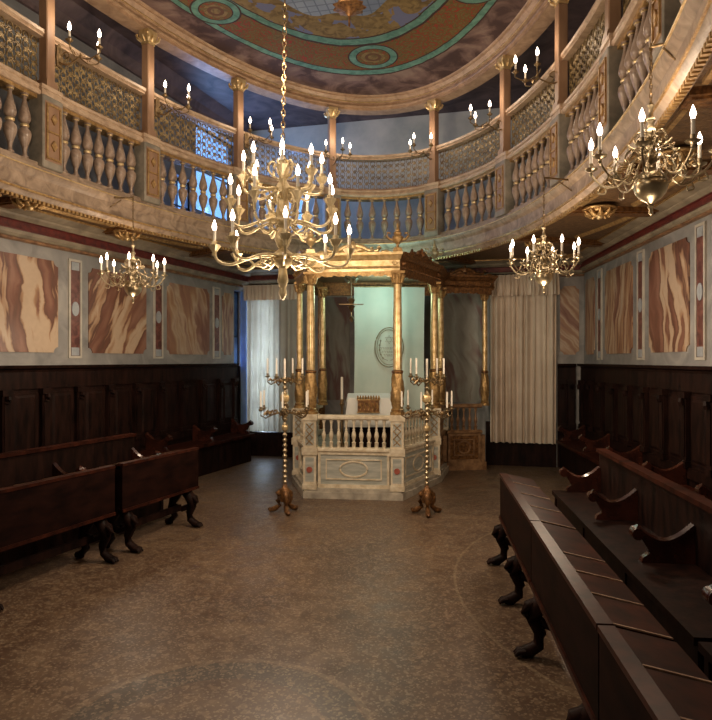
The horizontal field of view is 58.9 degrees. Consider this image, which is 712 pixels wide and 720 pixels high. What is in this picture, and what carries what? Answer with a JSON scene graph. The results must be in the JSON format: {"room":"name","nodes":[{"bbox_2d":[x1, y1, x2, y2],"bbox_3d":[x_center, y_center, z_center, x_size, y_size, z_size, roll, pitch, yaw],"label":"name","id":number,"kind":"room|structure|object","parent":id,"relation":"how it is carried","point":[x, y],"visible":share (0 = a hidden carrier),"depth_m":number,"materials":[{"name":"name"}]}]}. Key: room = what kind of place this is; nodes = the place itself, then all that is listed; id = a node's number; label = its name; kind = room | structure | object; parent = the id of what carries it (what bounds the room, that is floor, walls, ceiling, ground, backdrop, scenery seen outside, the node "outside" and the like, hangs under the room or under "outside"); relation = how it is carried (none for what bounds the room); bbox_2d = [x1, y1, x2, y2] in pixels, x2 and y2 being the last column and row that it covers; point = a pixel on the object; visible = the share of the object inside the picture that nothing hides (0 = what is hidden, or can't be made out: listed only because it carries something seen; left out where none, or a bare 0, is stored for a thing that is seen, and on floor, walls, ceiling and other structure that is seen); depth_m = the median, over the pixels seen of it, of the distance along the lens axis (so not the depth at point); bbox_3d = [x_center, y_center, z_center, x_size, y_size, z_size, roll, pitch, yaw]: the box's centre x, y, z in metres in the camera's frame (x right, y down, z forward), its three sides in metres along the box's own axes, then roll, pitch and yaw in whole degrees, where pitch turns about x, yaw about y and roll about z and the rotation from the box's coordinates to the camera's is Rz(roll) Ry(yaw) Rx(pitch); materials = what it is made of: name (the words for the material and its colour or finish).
{"room":"house of worship","nodes":[
{"label":"house of worship","id":0,"kind":"room"},
{"bbox_2d":[0,0,246,423],"bbox_3d":[-4.284,-1.175,4.348,0.220,5.550,13.821,0,0,20],"label":"wall","id":1,"kind":"structure","parent":0,"point":[60,258],"depth_m":7.32,"materials":[{"name":"grey paint"}]},
{"bbox_2d":[0,251,57,352],"bbox_3d":[-3.423,-0.573,6.350,0.023,0.985,1.045,0,0,20],"label":"wall panel","id":2,"kind":"object","parent":1,"relation":"attached to","point":[28,285],"visible":1,"depth_m":6.47,"materials":[{"name":"stone"}]},
{"bbox_2d":[68,258,81,357],"bbox_3d":[-3.154,-0.573,7.063,0.030,1.105,0.190,0,0,20],"label":"wall strip","id":3,"kind":"object","parent":1,"relation":"attached to","point":[74,266],"visible":1,"depth_m":7.05,"materials":[{"name":"stone"}]},
{"bbox_2d":[88,268,145,353],"bbox_3d":[-2.911,-0.573,7.730,0.023,0.985,1.003,0,0,20],"label":"wall panel","id":4,"kind":"object","parent":1,"relation":"attached to","point":[116,324],"visible":0.84,"depth_m":7.61,"materials":[{"name":"stone"}]},
{"bbox_2d":[0,363,238,452],"bbox_3d":[-3.673,0.828,5.494,0.126,1.545,10.034,0,0,20],"label":"panelling","id":5,"kind":"object","parent":1,"relation":"attached to","point":[41,405],"visible":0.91,"depth_m":7.49,"materials":[{"name":"brown wood"}]},
{"bbox_2d":[0,207,253,287],"bbox_3d":[-3.536,-1.350,5.671,0.262,0.300,10.461,0,0,20],"label":"trim","id":6,"kind":"structure","parent":1,"relation":"attached to","point":[40,228],"depth_m":7.31,"materials":[{"name":"paint"}]},
{"bbox_2d":[16,0,254,132],"bbox_3d":[-4.099,-3.735,4.215,0.220,0.229,13.341,0,0,20],"label":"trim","id":7,"kind":"structure","parent":1,"relation":"attached to","point":[85,26],"depth_m":7.69,"materials":[{"name":"paint"}]},
{"bbox_2d":[153,275,163,358],"bbox_3d":[-2.648,-0.573,8.428,0.030,1.105,0.190,0,0,20],"label":"wall strip","id":8,"kind":"object","parent":1,"relation":"attached to","point":[158,295],"visible":0.88,"depth_m":8.43,"materials":[{"name":"stone"}]},
{"bbox_2d":[167,283,209,354],"bbox_3d":[-2.409,-0.573,9.085,0.023,0.985,1.013,0,0,20],"label":"wall panel","id":9,"kind":"object","parent":1,"relation":"attached to","point":[188,307],"visible":1,"depth_m":9.03,"materials":[{"name":"stone"}]},
{"bbox_2d":[196,125,231,184],"bbox_3d":[-2.268,-2.870,9.840,0.060,1.300,1.163,0,0,20],"label":"window","id":10,"kind":"structure","parent":1,"relation":"in","point":[217,179],"depth_m":9.97,"materials":[{"name":"blue glass"}]},
{"bbox_2d":[213,287,220,358],"bbox_3d":[-2.160,-0.573,9.743,0.030,1.105,0.190,0,0,20],"label":"wall strip","id":11,"kind":"object","parent":1,"relation":"attached to","point":[216,290],"visible":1,"depth_m":9.74,"materials":[{"name":"stone"}]},
{"bbox_2d":[222,293,232,354],"bbox_3d":[-2.050,-0.573,10.050,0.022,0.985,0.320,0,0,20],"label":"wall panel","id":12,"kind":"object","parent":1,"relation":"attached to","point":[227,299],"visible":1,"depth_m":10.03,"materials":[{"name":"stone"}]},
{"bbox_2d":[234,291,237,362],"bbox_3d":[-2.051,-0.020,10.425,0.060,2.240,0.299,0,0,20],"label":"window","id":13,"kind":"structure","parent":1,"relation":"in","point":[235,292],"depth_m":10.53,"materials":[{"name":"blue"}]},
{"bbox_2d":[241,292,246,423],"bbox_3d":[-1.846,-0.035,10.454,0.027,2.170,0.240,0,0,20],"label":"window","id":14,"kind":"structure","parent":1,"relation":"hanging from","point":[243,303],"depth_m":10.39,"materials":[{"name":"glass"}]},
{"bbox_2d":[243,283,296,432],"bbox_3d":[-1.394,-0.033,10.340,0.987,2.434,0.126,0,0,14],"label":"window curtain","id":15,"kind":"object","parent":1,"relation":"hanging from","point":[271,320],"visible":0.86,"depth_m":10.38,"materials":[{"name":"white fabric"}]},
{"bbox_2d":[84,0,554,114],"bbox_3d":[-0.679,-3.749,4.116,5.730,0.198,10.568,0,0,0],"label":"crown molding","id":16,"kind":"structure","parent":1,"relation":"attached to","point":[535,16],"depth_m":7.96,"materials":[{"name":"brown wood"}]},
{"bbox_2d":[0,0,711,268],"bbox_3d":[-1.351,-1.570,4.287,9.448,0.330,12.573,0,0,0],"label":"balcony","id":17,"kind":"object","parent":1,"relation":"attached to","point":[684,82],"visible":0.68,"depth_m":6.06,"materials":[{"name":"brown wood"}]},
{"bbox_2d":[10,196,46,211],"bbox_3d":[-2.980,-1.418,5.750,0.320,0.114,0.320,0,0,0],"label":"rosette","id":18,"kind":"object","parent":17,"relation":"attached to","point":[18,203],"visible":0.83,"depth_m":5.68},
{"bbox_2d":[113,229,141,240],"bbox_3d":[-2.620,-1.418,7.220,0.320,0.114,0.320,0,0,0],"label":"rosette","id":19,"kind":"object","parent":17,"relation":"attached to","point":[126,236],"visible":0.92,"depth_m":7.14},
{"bbox_2d":[97,196,167,302],"bbox_3d":[-2.300,-1.137,6.500,0.649,1.105,0.649,0,0,-35],"label":"brass chandelier","id":20,"kind":"object","parent":17,"relation":"hanging from","point":[132,287],"visible":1,"depth_m":6.46,"materials":[{"name":"metal"}]},
{"bbox_2d":[0,0,682,240],"bbox_3d":[-0.679,-2.167,4.116,9.096,0.865,11.950,0,0,20],"label":"balustrade","id":21,"kind":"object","parent":17,"relation":"on","point":[186,206],"depth_m":6.53,"materials":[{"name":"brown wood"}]},
{"bbox_2d":[37,0,57,90],"bbox_3d":[-2.835,-3.065,5.779,0.201,1.170,0.203,0,0,19],"label":"column","id":22,"kind":"structure","parent":21,"relation":"on","point":[46,7],"depth_m":5.74,"materials":[{"name":"brown wood"}]},
{"bbox_2d":[135,28,160,137],"bbox_3d":[-2.316,-3.065,7.014,0.201,1.170,0.203,0,0,27],"label":"column","id":23,"kind":"structure","parent":21,"relation":"on","point":[148,37],"depth_m":6.97,"materials":[{"name":"brown wood"}]},
{"bbox_2d":[228,77,248,169],"bbox_3d":[-1.535,-3.065,8.222,0.201,1.170,0.203,0,0,40],"label":"column","id":24,"kind":"structure","parent":21,"relation":"on","point":[237,85],"depth_m":8.18,"materials":[{"name":"brown wood"}]},
{"bbox_2d":[0,0,630,190],"bbox_3d":[-0.679,-2.780,4.116,5.707,0.600,10.546,0,0,0],"label":"lattice screen","id":25,"kind":"object","parent":21,"relation":"on","point":[590,28],"depth_m":7.05,"materials":[{"name":"brown wood"}]},
{"bbox_2d":[65,36,72,42],"bbox_3d":[-2.539,-2.835,5.579,0.066,0.050,0.066,0,0,19],"label":"cup","id":26,"kind":"object","parent":25,"relation":"on","point":[69,40],"depth_m":5.57,"materials":[{"name":"gold metal"}]},
{"bbox_2d":[95,44,102,49],"bbox_3d":[-2.325,-2.835,5.705,0.066,0.050,0.066,0,0,19],"label":"cup","id":27,"kind":"object","parent":25,"relation":"on","point":[99,47],"depth_m":5.69,"materials":[{"name":"gold metal"}]},
{"bbox_2d":[324,106,339,187],"bbox_3d":[-0.351,-3.065,9.149,0.203,1.170,0.201,0,0,-21],"label":"column","id":28,"kind":"structure","parent":21,"relation":"on","point":[331,114],"depth_m":9.10,"materials":[{"name":"brown wood"}]},
{"bbox_2d":[425,98,442,183],"bbox_3d":[1.100,-3.065,8.879,0.203,1.170,0.201,0,0,43],"label":"column","id":29,"kind":"structure","parent":21,"relation":"on","point":[433,105],"depth_m":8.84,"materials":[{"name":"brown wood"}]},
{"bbox_2d":[494,55,513,154],"bbox_3d":[1.804,-3.065,7.615,0.201,1.170,0.203,0,0,-16],"label":"column","id":30,"kind":"structure","parent":21,"relation":"on","point":[505,62],"depth_m":7.57,"materials":[{"name":"brown wood"}]},
{"bbox_2d":[548,0,569,110],"bbox_3d":[2.030,-3.065,6.224,0.201,1.170,0.203,0,0,-3],"label":"column","id":31,"kind":"structure","parent":21,"relation":"on","point":[560,6],"depth_m":6.17,"materials":[{"name":"brown wood"}]},
{"bbox_2d":[602,0,621,43],"bbox_3d":[2.001,-3.065,4.900,0.201,1.170,0.203,0,0,5],"label":"column","id":32,"kind":"structure","parent":21,"relation":"on","point":[613,8],"depth_m":4.85,"materials":[{"name":"brown wood"}]},
{"bbox_2d":[524,238,549,248],"bbox_3d":[2.220,-1.418,7.750,0.320,0.114,0.320,0,0,0],"label":"rosette","id":33,"kind":"object","parent":17,"relation":"attached to","point":[529,245],"visible":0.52,"depth_m":7.66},
{"bbox_2d":[507,175,582,292],"bbox_3d":[1.720,-1.153,5.770,0.649,1.075,0.649,0,0,-35],"label":"brass chandelier","id":34,"kind":"object","parent":17,"relation":"hanging from","point":[543,275],"visible":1,"depth_m":5.73,"materials":[{"name":"metal"}]},
{"bbox_2d":[583,204,617,219],"bbox_3d":[2.360,-1.418,6.100,0.320,0.114,0.320,0,0,0],"label":"rosette","id":35,"kind":"object","parent":17,"relation":"attached to","point":[599,211],"visible":1,"depth_m":6.01,"materials":[{"name":"metal"}]},
{"bbox_2d":[584,42,711,215],"bbox_3d":[1.600,-1.252,3.420,0.649,0.935,0.649,0,0,10],"label":"brass chandelier","id":36,"kind":"object","parent":17,"relation":"hanging from","point":[652,184],"visible":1,"depth_m":3.38,"materials":[{"name":"metal"}]},
{"bbox_2d":[589,150,592,163],"bbox_3d":[1.338,-1.154,3.586,0.019,0.078,0.018,0,0,32],"label":"candle","id":37,"kind":"object","parent":36,"relation":"on","point":[590,151],"depth_m":3.58,"materials":[{"name":"wax"}]},
{"bbox_2d":[598,135,601,149],"bbox_3d":[1.298,-1.154,3.352,0.019,0.078,0.018,0,0,-13],"label":"candle","id":38,"kind":"object","parent":36,"relation":"on","point":[599,136],"depth_m":3.35,"materials":[{"name":"wax"}]},
{"bbox_2d":[640,121,643,136],"bbox_3d":[1.434,-1.154,3.158,0.018,0.078,0.019,0,0,32],"label":"candle","id":39,"kind":"object","parent":36,"relation":"on","point":[641,122],"depth_m":3.15,"materials":[{"name":"wax"}]},
{"bbox_2d":[656,155,659,168],"bbox_3d":[1.766,-1.154,3.682,0.018,0.078,0.019,0,0,32],"label":"candle","id":40,"kind":"object","parent":36,"relation":"on","point":[657,163],"depth_m":3.67,"materials":[{"name":"wax"}]},
{"bbox_2d":[691,118,694,133],"bbox_3d":[1.668,-1.154,3.118,0.018,0.078,0.019,0,0,-13],"label":"candle","id":41,"kind":"object","parent":36,"relation":"on","point":[692,119],"depth_m":3.11,"materials":[{"name":"wax"}]},
{"bbox_2d":[698,144,701,157],"bbox_3d":[1.903,-1.154,3.488,0.019,0.078,0.018,0,0,-13],"label":"candle","id":42,"kind":"object","parent":36,"relation":"on","point":[699,145],"depth_m":3.48,"materials":[{"name":"wax"}]},
{"bbox_2d":[655,146,702,169],"bbox_3d":[2.300,-1.418,4.500,0.320,0.114,0.320,0,0,0],"label":"rosette","id":43,"kind":"object","parent":17,"relation":"attached to","point":[684,151],"visible":0.37,"depth_m":4.40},
{"bbox_2d":[0,456,581,719],"bbox_3d":[-1.722,1.650,4.385,10.799,0.100,13.370,0,0,0],"label":"floor","id":44,"kind":"structure","parent":0,"point":[329,609],"depth_m":3.90,"materials":[{"name":"stone"}]},
{"bbox_2d":[0,465,118,610],"bbox_3d":[-2.256,1.223,4.540,0.414,0.746,1.232,0,0,21],"label":"desk","id":45,"kind":"object","parent":44,"relation":"on","point":[33,511],"visible":1,"depth_m":4.57,"materials":[{"name":"red wood"}]},
{"bbox_2d":[0,433,162,565],"bbox_3d":[-2.730,1.185,5.119,0.455,0.830,3.116,0,0,21],"label":"pew","id":46,"kind":"object","parent":44,"relation":"on","point":[39,463],"visible":0.43,"depth_m":5.62,"materials":[{"name":"brown wood"}]},
{"bbox_2d":[101,447,202,552],"bbox_3d":[-1.815,1.223,5.685,0.414,0.746,1.050,0,0,21],"label":"desk","id":47,"kind":"object","parent":44,"relation":"on","point":[140,482],"visible":0.91,"depth_m":5.55,"materials":[{"name":"red wood"}]},
{"bbox_2d":[138,419,253,476],"bbox_3d":[-3.415,1.265,5.650,0.416,0.668,9.314,0,0,20],"label":"bench","id":48,"kind":"object","parent":44,"relation":"on","point":[220,452],"visible":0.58,"depth_m":9.04,"materials":[{"name":"red wood"}]},
{"bbox_2d":[258,358,310,515],"bbox_3d":[-0.745,0.790,6.600,0.584,1.620,0.565,0,0,-20],"label":"candelabrum","id":49,"kind":"object","parent":44,"relation":"on","point":[285,493],"visible":1,"depth_m":6.58,"materials":[{"name":"gold metal"}]},
{"bbox_2d":[260,391,261,406],"bbox_3d":[-0.975,0.410,6.459,0.018,0.180,0.018,0,0,-9],"label":"candle","id":50,"kind":"object","parent":49,"relation":"on","point":[260,391],"depth_m":6.45,"materials":[{"name":"wax"}]},
{"bbox_2d":[284,359,285,376],"bbox_3d":[-0.745,0.083,6.600,0.022,0.195,0.022,0,0,2],"label":"candle","id":51,"kind":"object","parent":49,"relation":"on","point":[284,359],"depth_m":6.59,"materials":[{"name":"wax"}]},
{"bbox_2d":[289,241,497,500],"bbox_3d":[0.610,0.115,8.306,3.036,2.970,2.432,0,0,0],"label":"bima","id":52,"kind":"object","parent":44,"relation":"on","point":[322,469],"visible":0.9,"depth_m":7.46,"materials":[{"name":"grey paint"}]},
{"bbox_2d":[299,226,321,252],"bbox_3d":[-0.530,-1.403,7.380,0.277,0.345,0.131,0,0,0],"label":"vase","id":53,"kind":"object","parent":52,"relation":"on","point":[310,240],"visible":0.8,"depth_m":7.35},
{"bbox_2d":[336,377,343,446],"bbox_3d":[-0.180,0.657,8.050,0.150,0.885,0.150,0,0,0],"label":"candlestick","id":54,"kind":"object","parent":52,"relation":"on","point":[341,403],"visible":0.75,"depth_m":8.03,"materials":[{"name":"gold metal"}]},
{"bbox_2d":[341,377,342,398],"bbox_3d":[-0.180,0.357,8.050,0.032,0.285,0.030,0,0,0],"label":"candle","id":55,"kind":"object","parent":54,"relation":"on","point":[341,377],"depth_m":8.04,"materials":[{"name":"wax"}]},
{"bbox_2d":[339,276,363,321],"bbox_3d":[-0.060,-0.810,8.049,0.320,0.660,0.203,0,0,0],"label":"hanging lamp","id":56,"kind":"object","parent":52,"relation":"hanging from","point":[351,300],"visible":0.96,"depth_m":8.02,"materials":[{"name":"gold metal"}]},
{"bbox_2d":[343,393,391,447],"bbox_3d":[0.170,0.765,7.934,0.653,0.670,0.492,0,0,0],"label":"desk","id":57,"kind":"object","parent":52,"relation":"on","point":[385,406],"visible":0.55,"depth_m":7.77,"materials":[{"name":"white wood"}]},
{"bbox_2d":[357,395,379,412],"bbox_3d":[0.151,0.535,7.666,0.284,0.210,0.048,0,0,0],"label":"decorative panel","id":58,"kind":"object","parent":57,"relation":"attached to","point":[366,405],"visible":1,"depth_m":7.66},
{"bbox_2d":[352,286,426,426],"bbox_3d":[0.485,-0.051,9.167,1.090,2.063,0.085,0,0,0],"label":"hanging cloth","id":59,"kind":"object","parent":52,"relation":"hanging from","point":[373,365],"visible":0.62,"depth_m":9.17,"materials":[{"name":"green fabric"}]},
{"bbox_2d":[386,223,408,250],"bbox_3d":[0.478,-1.403,7.260,0.277,0.345,0.131,0,0,0],"label":"vase","id":60,"kind":"object","parent":52,"relation":"on","point":[397,238],"visible":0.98,"depth_m":7.24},
{"bbox_2d":[424,240,444,263],"bbox_3d":[1.030,-1.403,8.300,0.277,0.345,0.131,0,0,0],"label":"vase","id":61,"kind":"object","parent":52,"relation":"on","point":[433,253],"visible":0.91,"depth_m":8.28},
{"bbox_2d":[399,358,453,517],"bbox_3d":[0.735,0.790,6.530,0.584,1.620,0.565,0,0,0],"label":"candelabrum","id":62,"kind":"object","parent":44,"relation":"on","point":[427,496],"visible":1,"depth_m":6.51,"materials":[{"name":"gold metal"}]},
{"bbox_2d":[401,391,402,406],"bbox_3d":[0.470,0.410,6.476,0.018,0.180,0.018,0,0,11],"label":"candle","id":63,"kind":"object","parent":62,"relation":"on","point":[401,391],"depth_m":6.47,"materials":[{"name":"wax"}]},
{"bbox_2d":[415,358,416,373],"bbox_3d":[0.611,0.070,6.373,0.018,0.180,0.018,0,0,-29],"label":"candle","id":64,"kind":"object","parent":62,"relation":"on","point":[416,358],"depth_m":6.36,"materials":[{"name":"wax"}]},
{"bbox_2d":[420,392,421,407],"bbox_3d":[0.649,0.410,6.274,0.018,0.180,0.018,0,0,-4],"label":"candle","id":65,"kind":"object","parent":62,"relation":"on","point":[420,392],"depth_m":6.27,"materials":[{"name":"wax"}]},
{"bbox_2d":[426,359,427,376],"bbox_3d":[0.735,0.083,6.530,0.022,0.195,0.022,0,0,-23],"label":"candle","id":66,"kind":"object","parent":62,"relation":"on","point":[426,359],"depth_m":6.52,"materials":[{"name":"wax"}]},
{"bbox_2d":[443,358,444,373],"bbox_3d":[0.892,0.070,6.406,0.018,0.180,0.018,0,0,16],"label":"candle","id":67,"kind":"object","parent":62,"relation":"on","point":[443,358],"depth_m":6.40,"materials":[{"name":"wax"}]},
{"bbox_2d":[446,392,447,407],"bbox_3d":[0.914,0.410,6.328,0.018,0.180,0.018,0,0,26],"label":"candle","id":68,"kind":"object","parent":62,"relation":"on","point":[446,392],"depth_m":6.32,"materials":[{"name":"wax"}]},
{"bbox_2d":[486,473,575,604],"bbox_3d":[1.150,1.243,4.224,0.414,0.706,1.479,0,0,6],"label":"desk","id":69,"kind":"object","parent":44,"relation":"on","point":[522,501],"visible":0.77,"depth_m":4.09,"materials":[{"name":"red wood"}]},
{"bbox_2d":[513,521,673,719],"bbox_3d":[0.990,1.243,2.797,0.414,0.706,1.364,0,0,6],"label":"desk","id":70,"kind":"object","parent":44,"relation":"on","point":[575,591],"visible":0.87,"depth_m":2.59,"materials":[{"name":"red wood"}]},
{"bbox_2d":[552,448,711,672],"bbox_3d":[1.785,1.185,4.047,0.455,0.830,2.966,0,0,6],"label":"pew","id":71,"kind":"object","parent":44,"relation":"on","point":[654,532],"visible":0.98,"depth_m":3.67,"materials":[{"name":"brown wood"}]},
{"bbox_2d":[556,425,711,500],"bbox_3d":[2.848,1.265,5.363,0.416,0.668,7.535,0,0,4],"label":"bench","id":72,"kind":"object","parent":44,"relation":"on","point":[578,454],"visible":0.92,"depth_m":7.98,"materials":[{"name":"red wood"}]},
{"bbox_2d":[597,625,711,719],"bbox_3d":[0.836,1.243,1.422,0.414,0.706,1.374,0,0,6],"label":"desk","id":73,"kind":"object","parent":44,"relation":"on","point":[642,677],"visible":1,"depth_m":1.85,"materials":[{"name":"red wood"}]},
{"bbox_2d":[698,642,711,680],"bbox_3d":[1.520,1.185,1.677,0.455,0.830,1.739,0,0,6],"label":"pew","id":74,"kind":"object","parent":44,"relation":"on","point":[705,648],"visible":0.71,"depth_m":2.51,"materials":[{"name":"brown wood"}]},
{"bbox_2d":[72,0,626,130],"bbox_3d":[-1.722,-3.910,4.385,10.799,0.120,13.370,0,0,0],"label":"ceiling","id":75,"kind":"structure","parent":0,"point":[257,107],"depth_m":8.93,"materials":[{"name":"paint"}]},
{"bbox_2d":[141,0,527,94],"bbox_3d":[-0.679,-3.837,4.116,4.905,0.024,10.234,0,0,13],"label":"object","id":76,"kind":"structure","parent":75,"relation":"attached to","point":[394,46],"depth_m":7.38,"materials":[{"name":"paint"}]},
{"bbox_2d":[208,0,355,299],"bbox_3d":[-0.545,-2.136,4.700,1.017,3.373,1.017,0,0,14],"label":"chandelier","id":77,"kind":"object","parent":76,"relation":"hanging from","point":[282,258],"visible":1,"depth_m":4.65,"materials":[{"name":"gold metal"}]},
{"bbox_2d":[213,230,215,240],"bbox_3d":[-1.039,-0.905,4.625,0.022,0.089,0.021,0,0,-9],"label":"candle","id":78,"kind":"object","parent":77,"relation":"on","point":[214,231],"depth_m":4.62,"materials":[{"name":"wax"}]},
{"bbox_2d":[229,184,231,194],"bbox_3d":[-0.907,-1.225,4.555,0.022,0.089,0.021,0,0,-22],"label":"candle","id":79,"kind":"object","parent":77,"relation":"on","point":[230,185],"depth_m":4.55,"materials":[{"name":"wax"}]},
{"bbox_2d":[231,221,233,231],"bbox_3d":[-0.842,-0.905,4.298,0.021,0.089,0.022,0,0,36],"label":"candle","id":80,"kind":"object","parent":77,"relation":"on","point":[232,222],"depth_m":4.29,"materials":[{"name":"wax"}]},
{"bbox_2d":[252,152,254,162],"bbox_3d":[-0.729,-1.430,4.476,0.021,0.089,0.022,0,0,39],"label":"candle","id":81,"kind":"object","parent":77,"relation":"on","point":[253,153],"depth_m":4.47,"materials":[{"name":"wax"}]},
{"bbox_2d":[253,175,255,186],"bbox_3d":[-0.699,-1.225,4.342,0.021,0.089,0.022,0,0,23],"label":"candle","id":82,"kind":"object","parent":77,"relation":"on","point":[254,176],"depth_m":4.33,"materials":[{"name":"wax"}]},
{"bbox_2d":[281,149,283,159],"bbox_3d":[-0.516,-1.430,4.411,0.021,0.089,0.022,0,0,-6],"label":"candle","id":83,"kind":"object","parent":77,"relation":"on","point":[282,150],"depth_m":4.40,"materials":[{"name":"wax"}]},
{"bbox_2d":[284,217,286,228],"bbox_3d":[-0.470,-0.905,4.206,0.021,0.089,0.022,0,0,-9],"label":"candle","id":84,"kind":"object","parent":77,"relation":"on","point":[285,218],"depth_m":4.20,"materials":[{"name":"wax"}]},
{"bbox_2d":[296,175,298,185],"bbox_3d":[-0.400,-1.225,4.338,0.021,0.089,0.022,0,0,-22],"label":"candle","id":85,"kind":"object","parent":77,"relation":"on","point":[297,176],"depth_m":4.33,"materials":[{"name":"wax"}]},
{"bbox_2d":[310,154,312,164],"bbox_3d":[-0.321,-1.430,4.516,0.022,0.089,0.021,0,0,39],"label":"candle","id":86,"kind":"object","parent":77,"relation":"on","point":[311,155],"depth_m":4.51,"materials":[{"name":"wax"}]},
{"bbox_2d":[320,163,322,173],"bbox_3d":[-0.256,-1.430,4.729,0.022,0.089,0.021,0,0,-6],"label":"candle","id":87,"kind":"object","parent":77,"relation":"on","point":[321,164],"depth_m":4.72,"materials":[{"name":"wax"}]},
{"bbox_2d":[329,184,331,194],"bbox_3d":[-0.187,-1.225,4.546,0.022,0.089,0.021,0,0,23],"label":"candle","id":88,"kind":"object","parent":77,"relation":"on","point":[330,185],"depth_m":4.54,"materials":[{"name":"wax"}]},
{"bbox_2d":[334,224,336,234],"bbox_3d":[-0.143,-0.905,4.403,0.022,0.089,0.021,0,0,36],"label":"candle","id":89,"kind":"object","parent":77,"relation":"on","point":[335,225],"depth_m":4.39,"materials":[{"name":"wax"}]},
{"bbox_2d":[348,234,350,244],"bbox_3d":[-0.051,-0.905,4.775,0.022,0.089,0.021,0,0,-9],"label":"candle","id":90,"kind":"object","parent":77,"relation":"on","point":[349,236],"depth_m":4.77,"materials":[{"name":"wax"}]},
{"bbox_2d":[333,0,365,26],"bbox_3d":[-0.060,-3.510,6.050,0.327,0.620,0.300,0,0,0],"label":"pendant","id":91,"kind":"object","parent":76,"relation":"hanging from","point":[349,8],"visible":1,"depth_m":6.01,"materials":[{"name":"metal"}]},
{"bbox_2d":[247,104,583,466],"bbox_3d":[0.795,-1.175,10.082,5.374,5.550,0.220,0,0,14],"label":"wall","id":92,"kind":"structure","parent":0,"point":[387,136],"depth_m":10.00,"materials":[{"name":"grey paint"}]},
{"bbox_2d":[250,431,292,456],"bbox_3d":[-1.372,1.400,10.476,0.978,0.400,0.054,0,0,14],"label":"panel","id":93,"kind":"object","parent":92,"relation":"attached to","point":[262,443],"visible":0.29,"depth_m":10.47,"materials":[{"name":"brown wood"}]},
{"bbox_2d":[325,297,349,399],"bbox_3d":[-0.343,-0.185,10.249,0.507,1.670,0.022,0,0,14],"label":"wall panel","id":94,"kind":"object","parent":92,"relation":"attached to","point":[337,322],"visible":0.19,"depth_m":10.23,"materials":[{"name":"stone"}]},
{"bbox_2d":[248,257,583,284],"bbox_3d":[0.737,-1.370,9.848,5.374,0.260,0.262,0,0,14],"label":"trim","id":95,"kind":"structure","parent":92,"relation":"attached to","point":[495,266],"depth_m":9.57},
{"bbox_2d":[444,294,481,401],"bbox_3d":[1.632,-0.185,9.761,0.628,1.670,0.022,0,0,14],"label":"wall panel","id":96,"kind":"object","parent":92,"relation":"attached to","point":[462,312],"visible":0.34,"depth_m":9.74,"materials":[{"name":"stone"}]},
{"bbox_2d":[486,421,555,466],"bbox_3d":[2.487,1.270,9.522,1.026,0.660,0.054,0,0,14],"label":"panel","id":97,"kind":"object","parent":92,"relation":"attached to","point":[500,453],"visible":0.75,"depth_m":9.50,"materials":[{"name":"brown wood"}]},
{"bbox_2d":[489,272,559,443],"bbox_3d":[2.486,-0.023,9.389,1.067,2.534,0.190,0,0,14],"label":"window curtain","id":98,"kind":"object","parent":92,"relation":"hanging from","point":[522,316],"visible":0.83,"depth_m":9.40,"materials":[{"name":"beige fabric"}]},
{"bbox_2d":[557,364,575,466],"bbox_3d":[3.121,0.828,9.328,0.256,1.545,0.127,0,0,14],"label":"panelling","id":99,"kind":"object","parent":92,"relation":"attached to","point":[566,373],"visible":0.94,"depth_m":9.32,"materials":[{"name":"brown wood"}]},
{"bbox_2d":[560,286,578,354],"bbox_3d":[3.178,-0.590,9.379,0.269,1.020,0.022,0,0,14],"label":"wall panel","id":100,"kind":"object","parent":92,"relation":"attached to","point":[569,295],"visible":0.99,"depth_m":9.37,"materials":[{"name":"stone"}]},
{"bbox_2d":[584,214,711,365],"bbox_3d":[3.091,0.040,3.658,0.220,3.120,11.718,0,0,4],"label":"wall","id":101,"kind":"structure","parent":0,"point":[687,358],"depth_m":6.77,"materials":[{"name":"grey paint"}]},
{"bbox_2d":[585,277,594,353],"bbox_3d":[3.354,-0.623,9.010,0.022,1.085,0.421,0,0,4],"label":"wall panel","id":102,"kind":"object","parent":101,"relation":"attached to","point":[590,283],"visible":1,"depth_m":8.97,"materials":[{"name":"stone"}]},
{"bbox_2d":[597,268,602,359],"bbox_3d":[3.319,-0.618,8.570,0.030,1.235,0.190,0,0,4],"label":"wall strip","id":103,"kind":"object","parent":101,"relation":"attached to","point":[599,271],"visible":1,"depth_m":8.50,"materials":[{"name":"stone"}]},
{"bbox_2d":[605,261,632,353],"bbox_3d":[3.273,-0.623,7.855,0.023,1.085,0.972,0,0,4],"label":"wall panel","id":104,"kind":"object","parent":101,"relation":"attached to","point":[618,280],"visible":1,"depth_m":7.79,"materials":[{"name":"stone"}]},
{"bbox_2d":[637,249,644,359],"bbox_3d":[3.217,-0.618,7.110,0.030,1.235,0.190,0,0,4],"label":"wall strip","id":105,"kind":"object","parent":101,"relation":"attached to","point":[640,254],"visible":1,"depth_m":7.08,"materials":[{"name":"stone"}]},
{"bbox_2d":[570,175,711,272],"bbox_3d":[2.955,-1.390,5.171,0.262,0.220,8.359,0,0,4],"label":"trim","id":106,"kind":"structure","parent":101,"relation":"attached to","point":[684,207],"depth_m":6.50,"materials":[{"name":"paint"}]},
{"bbox_2d":[577,364,711,489],"bbox_3d":[3.021,0.828,5.156,0.128,1.545,8.339,0,0,4],"label":"panelling","id":107,"kind":"object","parent":101,"relation":"attached to","point":[665,410],"visible":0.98,"depth_m":6.58,"materials":[{"name":"brown wood"}]},
{"bbox_2d":[649,237,689,352],"bbox_3d":[3.171,-0.623,6.395,0.023,1.085,0.952,0,0,4],"label":"wall panel","id":108,"kind":"object","parent":101,"relation":"attached to","point":[669,265],"visible":1,"depth_m":6.34,"materials":[{"name":"stone"}]},
{"bbox_2d":[695,221,706,359],"bbox_3d":[3.118,-0.618,5.690,0.030,1.235,0.190,0,0,4],"label":"wall strip","id":109,"kind":"object","parent":101,"relation":"attached to","point":[701,228],"visible":1,"depth_m":5.67,"materials":[{"name":"stone"}]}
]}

